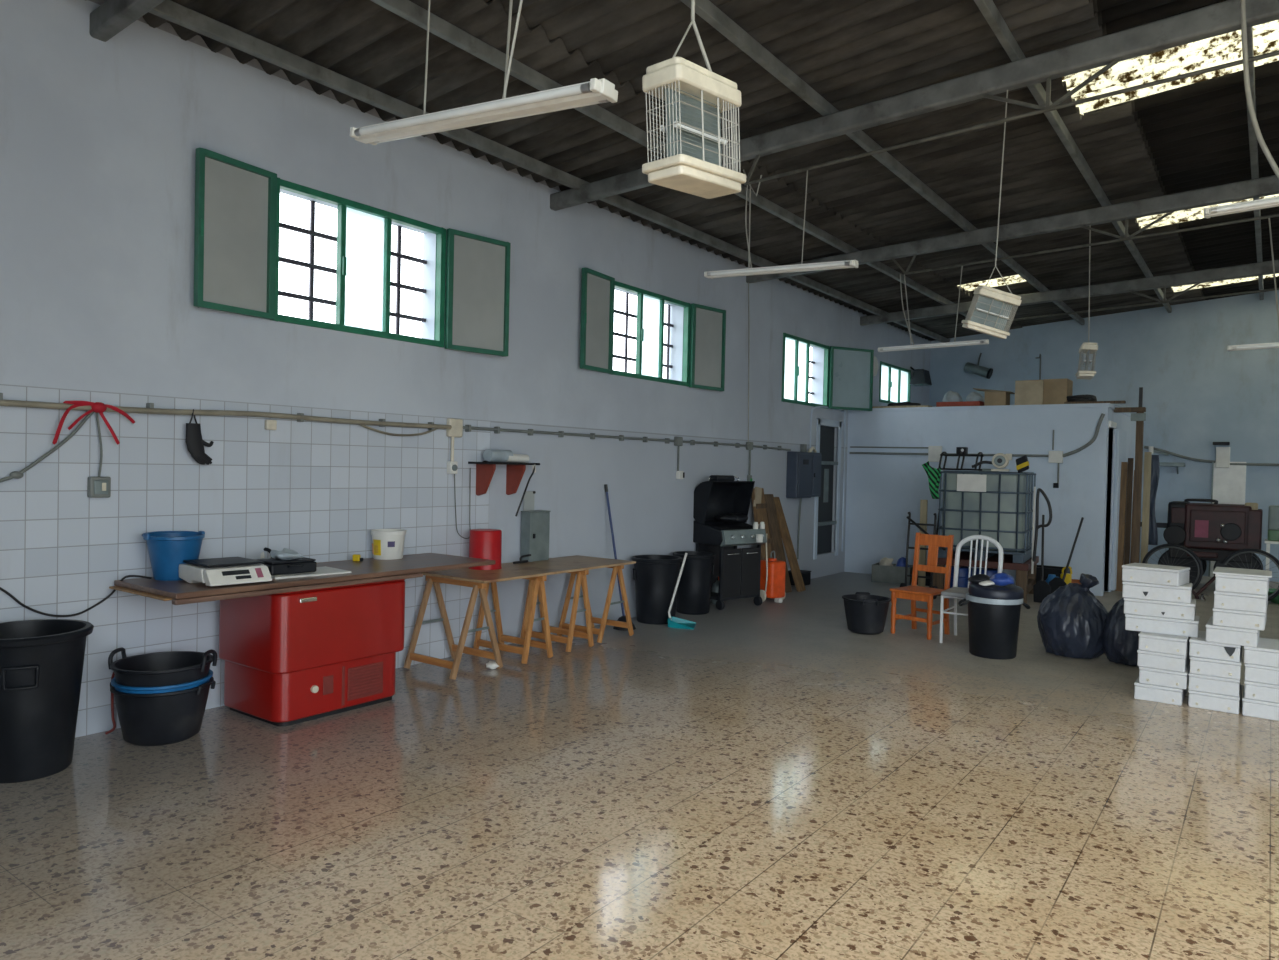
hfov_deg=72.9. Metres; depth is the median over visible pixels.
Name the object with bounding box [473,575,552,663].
trestle
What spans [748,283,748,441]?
conduit pipe
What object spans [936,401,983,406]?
tray
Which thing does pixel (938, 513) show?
rod
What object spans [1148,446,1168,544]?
hanging cloth
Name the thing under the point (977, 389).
cardboard sheet
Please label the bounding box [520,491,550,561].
metal box
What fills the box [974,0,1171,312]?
ceiling beam
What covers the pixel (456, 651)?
trestle
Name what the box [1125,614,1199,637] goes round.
foam box
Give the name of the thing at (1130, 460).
plank
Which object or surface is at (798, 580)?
leaning board
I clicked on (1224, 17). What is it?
roof truss
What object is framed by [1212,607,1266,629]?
foam box
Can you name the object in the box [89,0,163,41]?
roof truss
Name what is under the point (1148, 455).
plank
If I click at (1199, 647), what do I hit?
foam box
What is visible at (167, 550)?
bucket
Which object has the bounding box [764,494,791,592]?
leaning board
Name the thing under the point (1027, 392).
cardboard box
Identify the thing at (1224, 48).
window
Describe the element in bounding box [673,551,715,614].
rubbish bin
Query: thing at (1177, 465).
wall ledge
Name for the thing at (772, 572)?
sprayer
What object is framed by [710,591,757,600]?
shelf
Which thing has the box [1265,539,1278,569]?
table
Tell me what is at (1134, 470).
plank
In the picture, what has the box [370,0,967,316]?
ceiling beam
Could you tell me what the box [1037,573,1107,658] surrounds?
bag
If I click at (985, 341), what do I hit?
fluorescent light
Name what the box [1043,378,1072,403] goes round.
cardboard box
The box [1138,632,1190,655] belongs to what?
foam box
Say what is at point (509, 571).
plywood top
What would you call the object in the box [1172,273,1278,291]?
window
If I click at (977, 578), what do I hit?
cloth
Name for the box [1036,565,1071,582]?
crate
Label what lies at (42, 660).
rubbish bin
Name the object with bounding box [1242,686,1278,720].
foam box
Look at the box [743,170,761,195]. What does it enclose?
tie
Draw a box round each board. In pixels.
[109,553,495,604]
[751,488,771,559]
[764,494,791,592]
[774,497,805,591]
[918,500,927,586]
[1208,462,1245,576]
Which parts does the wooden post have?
post, thin rod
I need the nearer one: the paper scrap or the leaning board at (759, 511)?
the paper scrap
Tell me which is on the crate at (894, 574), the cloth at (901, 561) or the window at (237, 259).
the cloth at (901, 561)
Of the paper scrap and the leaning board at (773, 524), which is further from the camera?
the leaning board at (773, 524)
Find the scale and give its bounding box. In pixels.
[179,557,271,586]
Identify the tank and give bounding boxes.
[938,469,1035,563]
[1268,505,1278,540]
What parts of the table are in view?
leg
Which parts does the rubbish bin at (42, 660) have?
handle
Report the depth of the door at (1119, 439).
11.54 m
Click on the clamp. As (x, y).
(527, 555)
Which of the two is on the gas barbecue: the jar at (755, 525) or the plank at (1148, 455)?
the jar at (755, 525)
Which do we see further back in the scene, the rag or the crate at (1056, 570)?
the rag
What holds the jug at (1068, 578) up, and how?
on the floor
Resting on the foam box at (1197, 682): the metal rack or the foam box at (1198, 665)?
the foam box at (1198, 665)
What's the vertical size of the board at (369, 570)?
0.058 m
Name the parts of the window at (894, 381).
pane, pane, pane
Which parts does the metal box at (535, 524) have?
plate, casing, lid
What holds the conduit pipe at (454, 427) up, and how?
attached to the wall at (99, 140)
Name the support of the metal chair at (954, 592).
on the floor
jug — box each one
[1045,574,1055,583]
[1060,566,1071,584]
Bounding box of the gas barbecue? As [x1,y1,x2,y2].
[693,475,766,609]
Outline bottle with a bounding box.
[711,577,718,604]
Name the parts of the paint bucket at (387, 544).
bail handle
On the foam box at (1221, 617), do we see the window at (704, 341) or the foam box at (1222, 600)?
the foam box at (1222, 600)
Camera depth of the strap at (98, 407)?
4.68 m
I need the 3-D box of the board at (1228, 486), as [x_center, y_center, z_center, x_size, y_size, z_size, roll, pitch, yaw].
[9.146,0.621,13.471,0.439,1.810,0.045,2,1,36]
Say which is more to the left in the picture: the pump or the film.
the film
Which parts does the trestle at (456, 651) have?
leg, rail, leg, rail, leg, rail, leg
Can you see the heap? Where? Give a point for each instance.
(1076, 398)
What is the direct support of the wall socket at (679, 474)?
attached to the wall at (99, 140)
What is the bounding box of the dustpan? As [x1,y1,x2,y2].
[668,553,695,628]
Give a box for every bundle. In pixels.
[506,454,528,462]
[879,557,892,565]
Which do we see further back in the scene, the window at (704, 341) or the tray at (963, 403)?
the tray at (963, 403)
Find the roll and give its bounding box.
[483,449,512,461]
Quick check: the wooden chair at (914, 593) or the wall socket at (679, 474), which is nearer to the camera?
the wooden chair at (914, 593)
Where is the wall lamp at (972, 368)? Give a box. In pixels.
[964,353,992,378]
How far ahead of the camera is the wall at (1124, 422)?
12.30 m
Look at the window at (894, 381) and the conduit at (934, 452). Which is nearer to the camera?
the conduit at (934, 452)
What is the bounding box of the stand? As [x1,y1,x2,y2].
[933,551,1038,602]
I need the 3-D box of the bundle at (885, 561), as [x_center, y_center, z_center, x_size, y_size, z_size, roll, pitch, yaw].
[3.447,1.242,12.127,0.209,0.318,0.196,2,1,19]
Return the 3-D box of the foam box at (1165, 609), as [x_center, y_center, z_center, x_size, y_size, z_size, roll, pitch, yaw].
[3.695,0.899,6.151,0.430,0.114,0.298,2,1,34]
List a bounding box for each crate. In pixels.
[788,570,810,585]
[871,563,912,584]
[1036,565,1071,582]
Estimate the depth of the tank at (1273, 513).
11.40 m
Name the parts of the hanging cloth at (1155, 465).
rail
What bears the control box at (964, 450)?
on the metal rack
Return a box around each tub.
[108,647,216,745]
[842,592,890,634]
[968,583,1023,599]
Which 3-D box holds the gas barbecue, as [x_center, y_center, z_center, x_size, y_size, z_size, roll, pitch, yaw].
[1.011,0.679,9.709,0.660,1.460,0.585,1,1,-38]
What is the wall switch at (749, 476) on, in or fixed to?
attached to the wall at (99, 140)
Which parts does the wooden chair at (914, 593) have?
leg, leg, seat, leg, rail, rail, leg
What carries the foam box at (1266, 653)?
on the foam box at (1253, 673)
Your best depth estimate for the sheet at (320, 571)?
5.22 m
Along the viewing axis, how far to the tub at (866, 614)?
8.15 m
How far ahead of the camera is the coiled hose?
10.38 m
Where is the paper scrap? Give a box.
[486,661,498,668]
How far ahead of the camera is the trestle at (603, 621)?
7.75 m
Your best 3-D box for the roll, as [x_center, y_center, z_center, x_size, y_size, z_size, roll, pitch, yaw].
[-1.155,-0.198,7.094,0.104,0.104,0.240,2,1,36]
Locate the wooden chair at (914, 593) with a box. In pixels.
[890,532,953,639]
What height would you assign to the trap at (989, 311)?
1.558 m
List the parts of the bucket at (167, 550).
bail handle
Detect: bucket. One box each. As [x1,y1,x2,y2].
[142,531,204,580]
[371,529,406,559]
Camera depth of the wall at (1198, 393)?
13.88 m
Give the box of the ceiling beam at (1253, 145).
[1246,27,1263,299]
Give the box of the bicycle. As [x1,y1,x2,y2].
[1142,544,1278,600]
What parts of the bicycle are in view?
frame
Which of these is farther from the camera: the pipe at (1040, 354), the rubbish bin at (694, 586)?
the pipe at (1040, 354)
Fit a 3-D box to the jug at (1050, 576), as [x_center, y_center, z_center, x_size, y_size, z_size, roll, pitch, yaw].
[5.244,1.341,11.000,0.179,0.280,0.195,1,1,-14]
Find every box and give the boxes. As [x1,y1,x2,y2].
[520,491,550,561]
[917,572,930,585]
[956,447,967,453]
[984,391,1009,405]
[1015,380,1043,404]
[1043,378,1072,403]
[1122,563,1189,585]
[1122,581,1192,602]
[1124,598,1195,619]
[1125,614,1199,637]
[1134,676,1186,705]
[1137,649,1189,671]
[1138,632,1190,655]
[1139,663,1189,688]
[1188,671,1239,696]
[1188,684,1242,713]
[1189,631,1241,661]
[1190,653,1241,679]
[1205,616,1259,646]
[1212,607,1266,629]
[1214,590,1268,612]
[1215,574,1268,594]
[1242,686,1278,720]
[1244,637,1278,667]
[1244,663,1278,684]
[1244,680,1278,702]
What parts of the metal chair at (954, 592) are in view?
leg, seat frame, seat, leg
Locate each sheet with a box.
[271,566,350,578]
[973,388,1014,393]
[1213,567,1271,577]
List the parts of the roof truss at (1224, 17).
tie rod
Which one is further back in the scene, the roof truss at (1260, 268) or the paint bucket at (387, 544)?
the roof truss at (1260, 268)
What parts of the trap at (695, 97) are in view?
plate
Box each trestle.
[404,575,502,679]
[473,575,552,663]
[520,570,593,651]
[557,565,633,642]
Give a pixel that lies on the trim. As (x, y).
(167, 27)
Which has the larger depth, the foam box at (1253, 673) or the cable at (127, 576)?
the foam box at (1253, 673)
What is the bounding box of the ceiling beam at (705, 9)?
[680,0,1084,324]
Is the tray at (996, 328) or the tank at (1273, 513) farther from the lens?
the tank at (1273, 513)
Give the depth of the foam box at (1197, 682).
5.77 m
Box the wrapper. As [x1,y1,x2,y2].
[979,581,994,585]
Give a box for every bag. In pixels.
[942,391,962,401]
[965,392,983,401]
[990,573,1013,585]
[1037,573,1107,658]
[1102,587,1139,665]
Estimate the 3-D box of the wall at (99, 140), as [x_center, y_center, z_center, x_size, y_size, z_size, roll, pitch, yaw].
[0.276,-0.598,9.425,0.260,3.990,17.550,2,1,36]
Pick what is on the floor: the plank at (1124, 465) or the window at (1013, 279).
the plank at (1124, 465)
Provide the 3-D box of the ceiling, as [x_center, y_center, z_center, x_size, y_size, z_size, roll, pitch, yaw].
[4.422,-2.905,6.360,11.121,1.018,17.598,2,1,36]
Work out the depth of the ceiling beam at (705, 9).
6.11 m
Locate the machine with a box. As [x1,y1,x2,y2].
[1140,499,1262,583]
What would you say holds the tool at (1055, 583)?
on the floor
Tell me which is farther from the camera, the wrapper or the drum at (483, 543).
the wrapper
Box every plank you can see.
[872,405,931,407]
[1064,401,1125,403]
[1115,462,1127,591]
[1124,458,1133,564]
[1130,470,1134,562]
[1140,452,1151,562]
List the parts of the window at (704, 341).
panel, handle, pane, frame, panel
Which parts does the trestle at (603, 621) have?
leg, rail, leg, leg, rail, rail, leg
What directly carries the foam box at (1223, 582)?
on the foam box at (1222, 600)
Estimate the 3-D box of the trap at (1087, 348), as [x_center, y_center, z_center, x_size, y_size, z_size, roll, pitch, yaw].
[4.330,-1.739,8.349,0.165,1.513,0.331,2,1,22]
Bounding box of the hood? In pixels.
[693,481,754,523]
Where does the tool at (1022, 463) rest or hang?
on the tank at (997, 505)
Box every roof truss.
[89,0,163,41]
[550,0,1278,210]
[746,175,1278,282]
[860,260,1278,325]
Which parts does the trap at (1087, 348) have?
plate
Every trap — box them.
[642,0,745,198]
[962,90,1021,338]
[1075,225,1097,379]
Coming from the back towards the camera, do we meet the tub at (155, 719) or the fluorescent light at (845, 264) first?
the fluorescent light at (845, 264)
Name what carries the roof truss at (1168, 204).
attached to the wall
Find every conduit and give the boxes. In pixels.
[850,414,1104,487]
[1144,446,1278,467]
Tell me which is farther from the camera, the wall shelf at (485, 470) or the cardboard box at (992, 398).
the cardboard box at (992, 398)
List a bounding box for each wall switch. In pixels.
[87,412,110,497]
[747,450,751,480]
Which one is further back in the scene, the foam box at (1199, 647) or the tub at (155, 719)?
the foam box at (1199, 647)
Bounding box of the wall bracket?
[1213,442,1229,444]
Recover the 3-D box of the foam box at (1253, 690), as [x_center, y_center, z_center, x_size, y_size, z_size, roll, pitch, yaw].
[4.202,1.375,5.761,0.287,0.114,0.467,2,1,36]
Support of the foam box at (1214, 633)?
on the foam box at (1199, 647)
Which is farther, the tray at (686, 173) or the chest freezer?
the chest freezer
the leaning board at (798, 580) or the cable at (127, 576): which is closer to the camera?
the cable at (127, 576)
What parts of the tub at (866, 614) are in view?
handle, handle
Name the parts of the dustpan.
handle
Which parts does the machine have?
handle, panel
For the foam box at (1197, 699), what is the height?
0.114 m
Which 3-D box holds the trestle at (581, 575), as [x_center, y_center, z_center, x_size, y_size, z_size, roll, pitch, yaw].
[-0.699,1.067,7.371,0.640,0.679,0.340,2,1,36]
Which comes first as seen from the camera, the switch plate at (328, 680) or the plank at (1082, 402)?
the switch plate at (328, 680)
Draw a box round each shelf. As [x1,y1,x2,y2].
[468,460,539,495]
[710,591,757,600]
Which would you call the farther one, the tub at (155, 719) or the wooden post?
the wooden post
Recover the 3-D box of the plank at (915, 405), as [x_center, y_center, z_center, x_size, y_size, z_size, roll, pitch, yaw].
[3.837,-1.081,12.923,1.000,0.035,0.200,2,1,36]
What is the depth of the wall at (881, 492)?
12.07 m
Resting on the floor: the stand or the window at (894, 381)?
the stand
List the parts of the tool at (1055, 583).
blade, handle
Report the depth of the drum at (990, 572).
10.60 m
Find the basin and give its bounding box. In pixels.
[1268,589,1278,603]
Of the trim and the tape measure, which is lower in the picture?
the tape measure
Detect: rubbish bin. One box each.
[0,619,93,783]
[631,555,682,624]
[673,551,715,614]
[958,593,1030,659]
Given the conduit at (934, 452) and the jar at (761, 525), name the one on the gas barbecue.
the jar at (761, 525)
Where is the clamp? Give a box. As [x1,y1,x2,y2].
[513,554,530,563]
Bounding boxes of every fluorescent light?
[350,0,617,144]
[704,170,858,278]
[878,266,988,351]
[1204,196,1278,217]
[1227,218,1278,350]
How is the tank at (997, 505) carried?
on the stand
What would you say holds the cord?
hanging from the tub at (155, 719)
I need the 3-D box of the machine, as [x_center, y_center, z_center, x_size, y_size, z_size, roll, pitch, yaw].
[7.968,0.891,12.366,1.546,1.252,0.830,2,1,36]
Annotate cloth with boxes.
[896,557,909,566]
[922,461,940,498]
[968,574,989,583]
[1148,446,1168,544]
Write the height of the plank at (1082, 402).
0.030 m
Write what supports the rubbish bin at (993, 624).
on the floor
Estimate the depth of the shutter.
13.84 m
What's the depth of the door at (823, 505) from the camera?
12.71 m
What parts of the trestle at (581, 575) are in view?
leg, leg, rail, rail, leg, rail, leg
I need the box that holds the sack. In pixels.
[753,487,761,505]
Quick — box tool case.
[257,557,316,574]
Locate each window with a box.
[194,147,510,356]
[580,268,725,390]
[781,333,873,410]
[879,361,910,402]
[957,275,1025,290]
[1062,20,1278,114]
[1135,194,1278,228]
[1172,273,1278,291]
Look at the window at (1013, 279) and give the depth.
12.17 m
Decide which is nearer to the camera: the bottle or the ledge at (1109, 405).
the bottle
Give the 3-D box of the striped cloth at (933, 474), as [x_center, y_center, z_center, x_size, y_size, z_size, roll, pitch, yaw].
[3.648,-0.001,10.828,0.252,0.472,0.103,2,1,36]
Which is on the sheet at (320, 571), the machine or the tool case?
the tool case
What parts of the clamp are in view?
arm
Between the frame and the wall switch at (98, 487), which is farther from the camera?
the frame
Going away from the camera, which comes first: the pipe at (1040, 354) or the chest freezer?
the chest freezer
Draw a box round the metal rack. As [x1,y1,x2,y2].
[937,452,983,470]
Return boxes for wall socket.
[447,437,470,538]
[676,446,684,478]
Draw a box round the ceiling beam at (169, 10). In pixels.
[149,0,949,342]
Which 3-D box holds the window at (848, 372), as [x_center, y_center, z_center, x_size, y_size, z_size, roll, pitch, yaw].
[2.443,-1.483,12.263,2.209,0.908,0.600,0,1,-42]
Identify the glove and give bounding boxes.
[186,409,213,464]
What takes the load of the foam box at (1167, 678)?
on the foam box at (1148, 692)
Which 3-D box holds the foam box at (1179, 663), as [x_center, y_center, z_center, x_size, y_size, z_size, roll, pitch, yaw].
[3.715,1.244,6.125,0.287,0.114,0.460,2,1,37]
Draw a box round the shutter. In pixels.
[873,356,877,375]
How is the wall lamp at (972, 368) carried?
attached to the wall at (1198, 393)
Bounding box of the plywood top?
[421,555,635,583]
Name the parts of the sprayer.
tank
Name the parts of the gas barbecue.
leg, panel, leg, cabinet door, control panel, cabinet door, leg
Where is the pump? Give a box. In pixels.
[972,453,1011,471]
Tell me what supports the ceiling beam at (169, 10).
attached to the ceiling
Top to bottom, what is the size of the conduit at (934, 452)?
0.976 m
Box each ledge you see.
[848,403,1144,422]
[1159,462,1184,473]
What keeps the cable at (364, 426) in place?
hanging from the conduit pipe at (454, 427)
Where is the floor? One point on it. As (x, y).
(770, 780)
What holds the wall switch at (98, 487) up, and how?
attached to the wall at (99, 140)
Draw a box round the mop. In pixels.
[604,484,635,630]
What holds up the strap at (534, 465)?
hanging from the wall shelf at (485, 470)
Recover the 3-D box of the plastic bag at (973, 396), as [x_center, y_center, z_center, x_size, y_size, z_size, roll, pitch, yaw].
[4.884,-1.159,12.590,0.289,0.250,0.245,2,1,36]
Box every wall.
[0,0,930,737]
[844,407,1108,595]
[929,290,1278,581]
[1103,408,1135,594]
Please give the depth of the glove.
5.14 m
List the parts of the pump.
motor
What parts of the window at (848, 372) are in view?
pane, pane, frame, panel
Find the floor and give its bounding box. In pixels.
[0,572,1278,959]
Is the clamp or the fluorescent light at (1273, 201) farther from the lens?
the clamp
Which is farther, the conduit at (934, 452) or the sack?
the conduit at (934, 452)
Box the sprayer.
[760,533,785,602]
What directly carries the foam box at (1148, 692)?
on the floor
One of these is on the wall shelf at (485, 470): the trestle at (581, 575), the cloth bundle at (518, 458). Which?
the cloth bundle at (518, 458)
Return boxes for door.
[810,406,845,559]
[1104,421,1126,591]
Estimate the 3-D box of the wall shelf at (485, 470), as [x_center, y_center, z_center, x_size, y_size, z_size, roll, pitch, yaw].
[-1.122,-0.014,7.132,0.220,0.286,0.647,2,1,36]
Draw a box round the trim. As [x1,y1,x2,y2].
[89,0,927,339]
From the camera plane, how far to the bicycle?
11.05 m
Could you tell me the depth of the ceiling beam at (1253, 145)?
7.24 m
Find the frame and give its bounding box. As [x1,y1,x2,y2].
[900,512,945,598]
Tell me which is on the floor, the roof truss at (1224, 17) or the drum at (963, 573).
the drum at (963, 573)
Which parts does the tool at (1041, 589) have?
blade, handle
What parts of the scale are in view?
platter, panel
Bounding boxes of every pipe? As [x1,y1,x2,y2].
[0,393,790,450]
[1035,354,1040,379]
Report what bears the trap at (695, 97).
hanging from the roof truss at (111, 17)
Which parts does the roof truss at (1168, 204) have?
tie rod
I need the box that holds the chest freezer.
[219,579,404,726]
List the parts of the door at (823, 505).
glass panel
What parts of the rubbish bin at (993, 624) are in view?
handle, handle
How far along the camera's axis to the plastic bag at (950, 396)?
12.68 m
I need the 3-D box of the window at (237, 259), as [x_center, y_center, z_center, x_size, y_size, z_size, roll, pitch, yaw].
[-1.963,-1.486,6.184,0.402,0.941,2.530,2,1,36]
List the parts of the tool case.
lid, handle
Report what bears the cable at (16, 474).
hanging from the strap at (98, 407)
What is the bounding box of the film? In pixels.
[270,548,303,559]
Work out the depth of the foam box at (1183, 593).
6.04 m
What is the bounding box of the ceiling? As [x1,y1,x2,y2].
[142,0,1278,340]
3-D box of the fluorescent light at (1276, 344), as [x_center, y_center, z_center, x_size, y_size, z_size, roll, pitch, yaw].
[5.723,-1.714,7.335,1.216,1.148,0.114,1,1,36]
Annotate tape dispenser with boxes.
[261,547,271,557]
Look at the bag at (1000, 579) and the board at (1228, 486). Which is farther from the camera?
the board at (1228, 486)
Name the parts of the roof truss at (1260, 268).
tie rod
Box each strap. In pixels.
[52,401,134,444]
[515,464,535,516]
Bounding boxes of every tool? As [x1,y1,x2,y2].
[1016,455,1028,472]
[1033,515,1050,602]
[1049,517,1083,593]
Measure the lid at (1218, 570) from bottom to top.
0.012 m
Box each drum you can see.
[469,529,501,569]
[950,566,972,587]
[976,568,997,577]
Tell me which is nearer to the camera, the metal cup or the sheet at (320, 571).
the sheet at (320, 571)
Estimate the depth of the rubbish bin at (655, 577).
8.45 m
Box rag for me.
[888,401,920,405]
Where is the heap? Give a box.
[1067,394,1096,401]
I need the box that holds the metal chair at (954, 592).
[939,535,1002,642]
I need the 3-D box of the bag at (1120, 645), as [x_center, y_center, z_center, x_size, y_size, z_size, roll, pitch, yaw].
[4.089,1.196,7.186,0.450,0.649,0.445,1,1,-25]
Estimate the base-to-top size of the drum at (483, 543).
0.305 m
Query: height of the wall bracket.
0.050 m
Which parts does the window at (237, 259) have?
handle, panel, handle, frame, pane, panel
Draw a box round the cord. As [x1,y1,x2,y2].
[105,671,115,734]
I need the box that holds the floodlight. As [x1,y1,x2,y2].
[910,367,931,385]
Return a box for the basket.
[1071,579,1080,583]
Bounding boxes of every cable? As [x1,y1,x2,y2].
[0,411,93,482]
[0,575,151,616]
[358,424,436,435]
[1240,0,1278,178]
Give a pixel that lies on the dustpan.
(673, 622)
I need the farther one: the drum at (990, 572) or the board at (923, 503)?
the board at (923, 503)
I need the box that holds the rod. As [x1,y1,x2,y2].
[929,513,938,587]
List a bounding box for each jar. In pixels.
[753,522,758,528]
[759,522,764,528]
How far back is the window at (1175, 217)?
9.50 m
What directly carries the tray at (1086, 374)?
on the trap at (1087, 348)
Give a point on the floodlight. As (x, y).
(920, 377)
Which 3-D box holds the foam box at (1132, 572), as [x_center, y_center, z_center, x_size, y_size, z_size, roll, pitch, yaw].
[3.669,0.670,6.156,0.298,0.114,0.360,0,1,-44]
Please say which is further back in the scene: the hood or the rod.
the rod
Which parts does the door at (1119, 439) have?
frame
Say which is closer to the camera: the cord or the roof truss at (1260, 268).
the cord
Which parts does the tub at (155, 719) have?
handle, rubber tub, rubber tub, handle, handle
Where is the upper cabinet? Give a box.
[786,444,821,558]
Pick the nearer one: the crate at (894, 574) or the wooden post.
the wooden post
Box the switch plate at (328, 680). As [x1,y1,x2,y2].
[323,675,333,694]
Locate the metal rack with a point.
(945, 454)
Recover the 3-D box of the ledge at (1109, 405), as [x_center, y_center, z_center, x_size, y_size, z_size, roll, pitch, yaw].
[5.713,-1.009,13.646,3.520,0.050,3.820,2,1,36]
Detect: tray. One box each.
[642,154,745,198]
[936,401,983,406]
[962,320,1009,338]
[1075,370,1095,379]
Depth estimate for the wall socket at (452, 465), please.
6.78 m
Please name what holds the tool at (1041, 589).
on the floor
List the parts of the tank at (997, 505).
label plate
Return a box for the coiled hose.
[1031,487,1051,573]
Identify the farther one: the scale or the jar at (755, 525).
the jar at (755, 525)
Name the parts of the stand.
post, post, rail, post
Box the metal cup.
[756,534,762,541]
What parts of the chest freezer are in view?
lock plate, thermostat knob, lid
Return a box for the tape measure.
[352,554,362,560]
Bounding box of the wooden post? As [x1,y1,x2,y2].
[1114,387,1145,562]
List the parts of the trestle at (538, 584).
leg, leg, rail, rail, leg, rail, leg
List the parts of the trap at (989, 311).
plate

